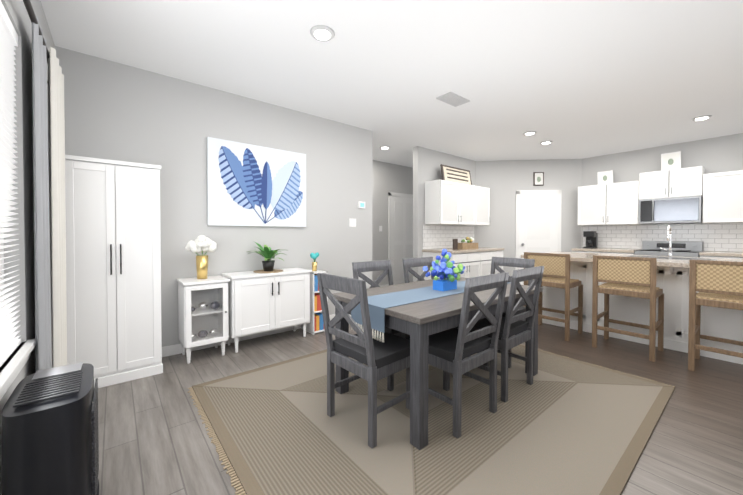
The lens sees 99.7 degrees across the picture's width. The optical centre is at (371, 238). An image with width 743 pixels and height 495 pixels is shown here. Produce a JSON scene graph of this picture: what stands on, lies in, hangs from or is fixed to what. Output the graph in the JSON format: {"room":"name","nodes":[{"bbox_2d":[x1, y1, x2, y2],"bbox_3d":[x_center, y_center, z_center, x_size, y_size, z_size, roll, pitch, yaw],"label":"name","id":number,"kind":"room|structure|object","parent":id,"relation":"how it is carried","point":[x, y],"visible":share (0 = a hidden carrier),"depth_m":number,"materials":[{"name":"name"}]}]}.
{"room":"dining room and kitchen","nodes":[
{"label":"dining room and kitchen","id":0,"kind":"room"},
{"bbox_2d":[0,0,54,494],"bbox_3d":[-0.537,-0.166,-0.044,0.160,2.740,6.910,-1,1,-39],"label":"wall","id":1,"kind":"structure","parent":0,"point":[18,15],"depth_m":1.63,"materials":[{"name":"grey paint"}]},
{"bbox_2d":[0,227,4,307],"bbox_3d":[-1.374,-0.240,0.944,0.060,1.580,1.600,-1,1,-39],"label":"window","id":2,"kind":"structure","parent":1,"relation":"in","point":[2,265],"depth_m":1.56,"materials":[{"name":"white"}]},
{"bbox_2d":[0,0,20,366],"bbox_3d":[-1.328,-0.239,0.982,0.060,1.573,1.590,-1,1,-39],"label":"window blinds","id":3,"kind":"object","parent":1,"relation":"attached to","point":[10,342],"visible":1,"depth_m":1.48,"materials":[{"name":"white plastic"}]},
{"bbox_2d":[0,339,35,399],"bbox_3d":[-1.337,0.594,0.986,0.175,0.090,1.680,-1,1,-39],"label":"window sill","id":4,"kind":"structure","parent":1,"relation":"attached to","point":[11,370],"depth_m":1.38,"materials":[{"name":"white"}]},
{"bbox_2d":[23,0,66,370],"bbox_3d":[-1.414,0.011,1.238,0.108,2.290,2.988,-1,1,-39],"label":"curtain","id":5,"kind":"object","parent":1,"relation":"attached to","point":[49,235],"visible":0.75,"depth_m":1.81,"materials":[{"name":"white fabric"}]},
{"bbox_2d":[55,46,371,346],"bbox_3d":[-1.326,-0.221,3.700,3.370,2.740,0.120,-1,1,-39],"label":"wall","id":6,"kind":"structure","parent":0,"point":[127,113],"depth_m":3.26,"materials":[{"name":"grey paint"}]},
{"bbox_2d":[207,137,305,226],"bbox_3d":[-1.274,-0.600,3.630,1.130,0.920,0.042,-1,1,-39],"label":"picture","id":7,"kind":"object","parent":6,"relation":"attached to","point":[251,185],"visible":1,"depth_m":3.56,"materials":[{"name":"white paper"}]},
{"bbox_2d":[162,314,350,356],"bbox_3d":[-1.259,1.100,3.674,3.355,0.100,0.044,-1,1,-39],"label":"baseboard","id":8,"kind":"structure","parent":6,"relation":"attached to","point":[175,349],"depth_m":3.36,"materials":[{"name":"white wood"}]},
{"bbox_2d":[349,218,355,226],"bbox_3d":[-0.267,-0.222,4.482,0.120,0.120,0.012,-1,1,-39],"label":"switch plate","id":9,"kind":"object","parent":6,"relation":"attached to","point":[352,222],"visible":1,"depth_m":4.47,"materials":[{"name":"white plastic"}]},
{"bbox_2d":[358,201,364,208],"bbox_3d":[-0.140,-0.483,4.576,0.120,0.100,0.023,-1,1,-39],"label":"thermostat","id":10,"kind":"object","parent":6,"relation":"attached to","point":[361,205],"visible":1,"depth_m":4.56,"materials":[{"name":"white plastic"}]},
{"bbox_2d":[41,0,742,167],"bbox_3d":[1.532,-1.636,3.373,10.600,0.100,9.600,-1,1,-39],"label":"ceiling","id":11,"kind":"structure","parent":0,"point":[576,79],"depth_m":2.81,"materials":[{"name":"white paint"}]},
{"bbox_2d":[310,25,334,41],"bbox_3d":[-0.376,-1.563,2.404,0.190,0.016,0.190,-1,1,-39],"label":"recessed light","id":12,"kind":"object","parent":11,"relation":"in","point":[323,33],"visible":1,"depth_m":2.38,"materials":[{"name":"white plastic"}]},
{"bbox_2d":[436,92,469,106],"bbox_3d":[0.934,-1.581,3.582,0.360,0.016,0.200,-1,1,-39],"label":"ceiling vent","id":13,"kind":"object","parent":11,"relation":"in","point":[453,99],"visible":1,"depth_m":3.56,"materials":[{"name":"grey metal"}]},
{"bbox_2d":[523,131,536,134],"bbox_3d":[2.417,-1.599,4.786,0.190,0.016,0.190,-1,1,-39],"label":"recessed light","id":14,"kind":"object","parent":11,"relation":"in","point":[530,133],"visible":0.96,"depth_m":4.76,"materials":[{"name":"white plastic"}]},
{"bbox_2d":[540,141,552,144],"bbox_3d":[2.942,-1.606,5.281,0.190,0.016,0.190,-1,1,-39],"label":"recessed light","id":15,"kind":"object","parent":11,"relation":"in","point":[545,142],"visible":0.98,"depth_m":5.25,"materials":[{"name":"white plastic"}]},
{"bbox_2d":[692,115,711,120],"bbox_3d":[4.380,-1.589,4.159,0.190,0.016,0.190,-1,1,-39],"label":"recessed light","id":16,"kind":"object","parent":11,"relation":"in","point":[699,118],"visible":0.96,"depth_m":4.14,"materials":[{"name":"white plastic"}]},
{"bbox_2d":[372,160,412,284],"bbox_3d":[0.515,-0.270,7.035,3.950,2.740,0.120,-1,1,-39],"label":"wall","id":17,"kind":"structure","parent":0,"point":[389,177],"depth_m":6.74,"materials":[{"name":"grey paint"}]},
{"bbox_2d":[379,281,412,286],"bbox_3d":[0.528,1.051,6.977,3.630,0.100,0.015,-1,1,-39],"label":"baseboard","id":18,"kind":"structure","parent":17,"relation":"attached to","point":[409,281],"depth_m":6.96,"materials":[{"name":"white wood"}]},
{"bbox_2d":[388,192,412,283],"bbox_3d":[0.742,0.044,7.134,0.960,2.110,0.020,-1,1,-39],"label":"door","id":19,"kind":"structure","parent":17,"relation":"attached to","point":[400,226],"depth_m":7.04,"materials":[{"name":"white"}]},
{"bbox_2d":[98,323,742,494],"bbox_3d":[1.532,1.204,3.414,10.600,0.100,9.600,-1,1,-39],"label":"floor","id":20,"kind":"structure","parent":0,"point":[154,439],"depth_m":2.03,"materials":[{"name":"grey wood"}]},
{"bbox_2d":[1,362,98,494],"bbox_3d":[-1.302,0.886,1.291,0.265,0.598,0.509,-1,1,-39],"label":"air purifier","id":21,"kind":"object","parent":20,"relation":"on","point":[50,438],"visible":1,"depth_m":1.14,"materials":[{"name":"black plastic"}]},
{"bbox_2d":[65,155,162,387],"bbox_3d":[-2.153,0.272,2.642,0.616,1.785,0.428,-1,1,-39],"label":"tall cabinet","id":22,"kind":"object","parent":20,"relation":"on","point":[113,267],"visible":0.94,"depth_m":2.49,"materials":[{"name":"white wood"}]},
{"bbox_2d":[177,275,229,363],"bbox_3d":[-1.653,0.780,3.087,0.400,0.757,0.386,-1,1,-39],"label":"display cabinet","id":23,"kind":"object","parent":20,"relation":"on","point":[203,317],"visible":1,"depth_m":3.04,"materials":[{"name":"white wood"}]},
{"bbox_2d":[185,235,216,278],"bbox_3d":[-1.672,0.184,3.091,0.278,0.433,0.194,-1,1,-39],"label":"vase","id":24,"kind":"object","parent":23,"relation":"on","point":[201,243],"visible":1,"depth_m":3.05,"materials":[{"name":"gold metal"}]},
{"bbox_2d":[222,267,311,352],"bbox_3d":[-1.143,0.762,3.499,0.884,0.780,0.396,-1,1,-39],"label":"sideboard","id":25,"kind":"object","parent":20,"relation":"on","point":[261,302],"visible":1,"depth_m":3.33,"materials":[{"name":"white wood"}]},
{"bbox_2d":[248,242,285,272],"bbox_3d":[-1.145,0.206,3.504,0.388,0.331,0.477,-1,1,-39],"label":"potted plant","id":26,"kind":"object","parent":25,"relation":"on","point":[267,253],"visible":1,"depth_m":3.45,"materials":[{"name":"green plant"}]},
{"bbox_2d":[301,270,327,334],"bbox_3d":[-0.713,0.776,3.905,0.200,0.740,0.315,-1,1,-39],"label":"shelf unit","id":27,"kind":"object","parent":20,"relation":"on","point":[315,325],"visible":0.48,"depth_m":3.77,"materials":[{"name":"white wood"}]},
{"bbox_2d":[310,253,318,270],"bbox_3d":[-0.706,0.292,3.904,0.127,0.228,0.085,-1,1,-39],"label":"vase","id":28,"kind":"object","parent":27,"relation":"on","point":[313,256],"visible":1,"depth_m":3.87,"materials":[{"name":"teal glass"}]},
{"bbox_2d":[188,344,674,494],"bbox_3d":[0.477,1.162,2.445,2.980,0.012,2.400,-1,1,-39],"label":"rug","id":29,"kind":"object","parent":20,"relation":"on","point":[563,425],"visible":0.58,"depth_m":1.88,"materials":[{"name":"beige carpet"}]},
{"bbox_2d":[317,273,409,447],"bbox_3d":[-0.014,0.691,2.006,0.507,0.940,0.440,-1,1,-42],"label":"dining chair","id":30,"kind":"object","parent":29,"relation":"on","point":[389,355],"visible":0.79,"depth_m":1.87,"materials":[{"name":"grey wood"}]},
{"bbox_2d":[352,260,428,390],"bbox_3d":[0.158,0.681,2.685,0.440,0.940,0.507,-1,1,-39],"label":"dining chair","id":31,"kind":"object","parent":29,"relation":"on","point":[358,268],"visible":0.19,"depth_m":2.79,"materials":[{"name":"grey wood"}]},
{"bbox_2d":[402,257,469,356],"bbox_3d":[0.637,0.675,3.078,0.440,0.940,0.507,-1,1,-39],"label":"dining chair","id":32,"kind":"object","parent":29,"relation":"on","point":[408,263],"visible":0.23,"depth_m":3.20,"materials":[{"name":"grey wood"}]},
{"bbox_2d":[332,277,542,449],"bbox_3d":[0.570,0.785,2.515,1.540,0.737,0.900,-1,1,-39],"label":"dining table","id":33,"kind":"object","parent":29,"relation":"on","point":[420,322],"visible":0.44,"depth_m":1.86,"materials":[{"name":"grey wood"}]},
{"bbox_2d":[351,281,509,341],"bbox_3d":[0.570,0.516,2.511,1.566,0.208,0.340,-1,1,-39],"label":"table runner","id":34,"kind":"object","parent":33,"relation":"on","point":[378,305],"visible":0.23,"depth_m":2.11,"materials":[{"name":"blue fabric"}]},
{"bbox_2d":[423,249,464,290],"bbox_3d":[0.587,0.248,2.525,0.338,0.328,0.288,-1,1,-39],"label":"flower box","id":35,"kind":"object","parent":34,"relation":"on","point":[448,274],"visible":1,"depth_m":2.48,"materials":[{"name":"blue glass"}]},
{"bbox_2d":[405,272,508,437],"bbox_3d":[0.559,0.690,2.086,0.440,0.940,0.507,-1,1,-39],"label":"dining chair","id":36,"kind":"object","parent":29,"relation":"on","point":[449,350],"visible":0.9,"depth_m":1.94,"materials":[{"name":"grey wood"}]},
{"bbox_2d":[455,266,543,401],"bbox_3d":[1.002,0.684,2.476,0.440,0.940,0.507,-1,1,-39],"label":"dining chair","id":37,"kind":"object","parent":29,"relation":"on","point":[518,328],"visible":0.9,"depth_m":2.32,"materials":[{"name":"grey wood"}]},
{"bbox_2d":[490,257,534,367],"bbox_3d":[1.268,0.675,3.087,0.507,0.940,0.440,-1,1,-39],"label":"dining chair","id":38,"kind":"object","parent":29,"relation":"on","point":[496,262],"visible":0.17,"depth_m":3.17,"materials":[{"name":"grey wood"}]},
{"bbox_2d":[422,251,481,279],"bbox_3d":[1.457,0.681,5.639,0.877,0.880,0.645,-1,1,-39],"label":"base cabinet","id":39,"kind":"object","parent":20,"relation":"on","point":[476,262],"depth_m":5.44,"materials":[{"name":"white wood"}]},
{"bbox_2d":[430,247,503,254],"bbox_3d":[1.749,0.218,5.862,1.660,0.040,0.660,-1,1,-39],"label":"countertop","id":40,"kind":"structure","parent":39,"relation":"on","point":[453,251],"depth_m":5.60,"materials":[{"name":"beige stone"}]},
{"bbox_2d":[453,237,477,248],"bbox_3d":[1.712,0.086,5.811,0.680,0.224,0.180,-1,1,-39],"label":"crate","id":41,"kind":"object","parent":40,"relation":"on","point":[463,245],"visible":1,"depth_m":5.73,"materials":[{"name":"brown wood"}]},
{"bbox_2d":[482,251,502,275],"bbox_3d":[2.047,0.674,6.123,0.877,0.880,0.645,-1,1,-39],"label":"base cabinet","id":42,"kind":"object","parent":20,"relation":"on","point":[487,256],"depth_m":5.81,"materials":[{"name":"white wood"}]},
{"bbox_2d":[524,252,582,340],"bbox_3d":[2.212,0.660,3.823,0.460,0.975,0.500,-1,1,-39],"label":"bar stool","id":43,"kind":"object","parent":20,"relation":"on","point":[556,273],"visible":0.73,"depth_m":3.65,"materials":[{"name":"brown wood"}]},
{"bbox_2d":[572,251,634,254],"bbox_3d":[4.388,0.678,5.871,0.647,0.880,0.935,-1,1,-39],"label":"base cabinet","id":44,"kind":"object","parent":20,"relation":"on","point":[604,252],"depth_m":5.55,"materials":[{"name":"white"}]},
{"bbox_2d":[571,247,640,250],"bbox_3d":[4.383,0.218,5.860,0.660,0.040,0.941,-1,1,-39],"label":"countertop","id":45,"kind":"structure","parent":44,"relation":"on","point":[573,249],"depth_m":5.75,"materials":[{"name":"beige stone"}]},
{"bbox_2d":[583,231,597,247],"bbox_3d":[4.247,0.029,6.079,0.220,0.329,0.180,-1,1,-39],"label":"coffee maker","id":46,"kind":"object","parent":45,"relation":"on","point":[591,239],"visible":1,"depth_m":6.03,"materials":[{"name":"black plastic"}]},
{"bbox_2d":[592,255,663,361],"bbox_3d":[2.669,0.668,3.266,0.460,0.975,0.500,-1,1,-39],"label":"bar stool","id":47,"kind":"object","parent":20,"relation":"on","point":[628,276],"visible":1,"depth_m":3.15,"materials":[{"name":"brown wood"}]},
{"bbox_2d":[542,261,742,363],"bbox_3d":[3.392,0.712,3.498,1.072,0.880,2.804,-1,1,-39],"label":"kitchen island","id":48,"kind":"object","parent":20,"relation":"on","point":[672,277],"depth_m":3.30,"materials":[{"name":"white wood"}]},
{"bbox_2d":[521,253,742,268],"bbox_3d":[3.361,0.252,3.466,1.190,0.040,2.860,-1,1,-39],"label":"island countertop","id":49,"kind":"structure","parent":48,"relation":"on","point":[673,262],"depth_m":3.51,"materials":[{"name":"beige stone"}]},
{"bbox_2d":[634,241,702,256],"bbox_3d":[4.899,0.593,5.186,0.726,1.070,0.748,-1,1,-39],"label":"range","id":50,"kind":"object","parent":20,"relation":"on","point":[683,249],"visible":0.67,"depth_m":5.18,"materials":[{"name":"silver metal"}]},
{"bbox_2d":[688,260,742,370],"bbox_3d":[3.126,0.676,2.710,0.460,0.975,0.500,-1,1,-39],"label":"bar stool","id":51,"kind":"object","parent":20,"relation":"on","point":[718,284],"visible":1,"depth_m":2.68,"materials":[{"name":"brown wood"}]},
{"bbox_2d":[700,255,742,258],"bbox_3d":[5.518,0.698,4.495,0.647,0.880,1.085,-1,1,-39],"label":"base cabinet","id":52,"kind":"object","parent":20,"relation":"on","point":[702,256],"depth_m":4.51,"materials":[{"name":"white"}]},
{"bbox_2d":[699,251,742,254],"bbox_3d":[5.820,0.243,4.110,0.660,0.040,2.061,-1,1,-39],"label":"countertop","id":53,"kind":"structure","parent":52,"relation":"on","point":[703,252],"depth_m":4.65,"materials":[{"name":"beige stone"}]},
{"bbox_2d":[413,146,475,281],"bbox_3d":[1.495,-0.257,6.157,1.850,2.740,0.120,-1,1,-39],"label":"wall","id":54,"kind":"structure","parent":0,"point":[427,163],"depth_m":5.61,"materials":[{"name":"grey paint"}]},
{"bbox_2d":[423,225,473,248],"bbox_3d":[1.542,-0.031,6.111,1.620,0.440,0.008,-1,1,-39],"label":"tile backsplash","id":55,"kind":"structure","parent":54,"relation":"attached to","point":[438,236],"depth_m":5.97,"materials":[{"name":"white tile"}]},
{"bbox_2d":[425,179,476,225],"bbox_3d":[1.493,-0.632,5.831,1.120,0.760,0.347,-1,1,-39],"label":"upper cabinet","id":56,"kind":"object","parent":54,"relation":"attached to","point":[450,203],"depth_m":5.57,"materials":[{"name":"white wood"}]},
{"bbox_2d":[440,164,471,184],"bbox_3d":[1.622,-1.178,5.949,0.900,0.329,0.081,-1,1,-39],"label":"kitchen sign","id":57,"kind":"object","parent":56,"relation":"on","point":[455,174],"visible":0.92,"depth_m":5.91,"materials":[{"name":"brown"}]},
{"bbox_2d":[477,186,489,225],"bbox_3d":[2.067,-0.639,6.302,0.594,0.760,0.347,-1,1,-39],"label":"upper cabinet","id":58,"kind":"object","parent":54,"relation":"attached to","point":[483,193],"depth_m":6.21,"materials":[{"name":"white wood"}]},
{"bbox_2d":[475,159,581,282],"bbox_3d":[3.271,-0.264,6.622,2.121,2.740,0.120,0,1,6],"label":"wall","id":59,"kind":"structure","parent":0,"point":[504,181],"depth_m":6.58,"materials":[{"name":"grey paint"}]},
{"bbox_2d":[515,190,561,284],"bbox_3d":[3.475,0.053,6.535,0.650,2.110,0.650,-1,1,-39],"label":"door","id":60,"kind":"structure","parent":59,"relation":"attached to","point":[538,221],"depth_m":6.52,"materials":[{"name":"white wood"}]},
{"bbox_2d":[533,172,543,185],"bbox_3d":[3.475,-1.232,6.514,0.200,0.280,0.024,0,1,6],"label":"framed picture","id":61,"kind":"object","parent":59,"relation":"attached to","point":[538,178],"visible":0.98,"depth_m":6.50,"materials":[{"name":"black"}]},
{"bbox_2d":[581,133,742,251],"bbox_3d":[6.048,-0.232,4.448,0.120,2.740,5.500,-1,1,-39],"label":"wall","id":62,"kind":"structure","parent":0,"point":[718,154],"depth_m":5.42,"materials":[{"name":"grey paint"}]},
{"bbox_2d":[578,181,639,224],"bbox_3d":[4.497,-0.634,5.941,0.348,0.760,0.935,-1,1,-39],"label":"upper cabinet","id":63,"kind":"object","parent":62,"relation":"attached to","point":[612,203],"depth_m":5.79,"materials":[{"name":"white wood"}]},
{"bbox_2d":[597,170,612,184],"bbox_3d":[4.453,-1.145,5.972,0.056,0.260,0.240,-1,1,-39],"label":"picture","id":64,"kind":"object","parent":63,"relation":"on","point":[605,177],"visible":0.98,"depth_m":5.96,"materials":[{"name":"white paper"}]},
{"bbox_2d":[583,223,742,251],"bbox_3d":[5.532,-0.014,4.972,0.008,0.440,3.760,-1,1,-39],"label":"tile backsplash","id":65,"kind":"structure","parent":62,"relation":"attached to","point":[721,237],"depth_m":5.38,"materials":[{"name":"white tile"}]},
{"bbox_2d":[638,166,704,201],"bbox_3d":[5.037,-0.904,5.278,0.348,0.460,0.760,-1,1,-39],"label":"upper cabinet","id":66,"kind":"object","parent":62,"relation":"attached to","point":[682,182],"depth_m":5.14,"materials":[{"name":"white wood"}]},
{"bbox_2d":[661,151,680,170],"bbox_3d":[5.028,-1.284,5.264,0.062,0.300,0.240,-1,1,-39],"label":"picture","id":67,"kind":"object","parent":66,"relation":"on","point":[670,161],"visible":0.92,"depth_m":5.25,"materials":[{"name":"white paper"}]},
{"bbox_2d":[639,196,702,223],"bbox_3d":[5.005,-0.459,5.257,0.434,0.420,0.750,-1,1,-39],"label":"microwave","id":68,"kind":"object","parent":66,"relation":"attached to","point":[678,210],"visible":0.94,"depth_m":5.11,"materials":[{"name":"silver metal"}]},
{"bbox_2d":[702,170,742,222],"bbox_3d":[5.626,-0.613,4.565,0.348,0.760,1.085,-1,1,-39],"label":"upper cabinet","id":69,"kind":"object","parent":62,"relation":"attached to","point":[721,193],"depth_m":4.72,"materials":[{"name":"white wood"}]}
]}

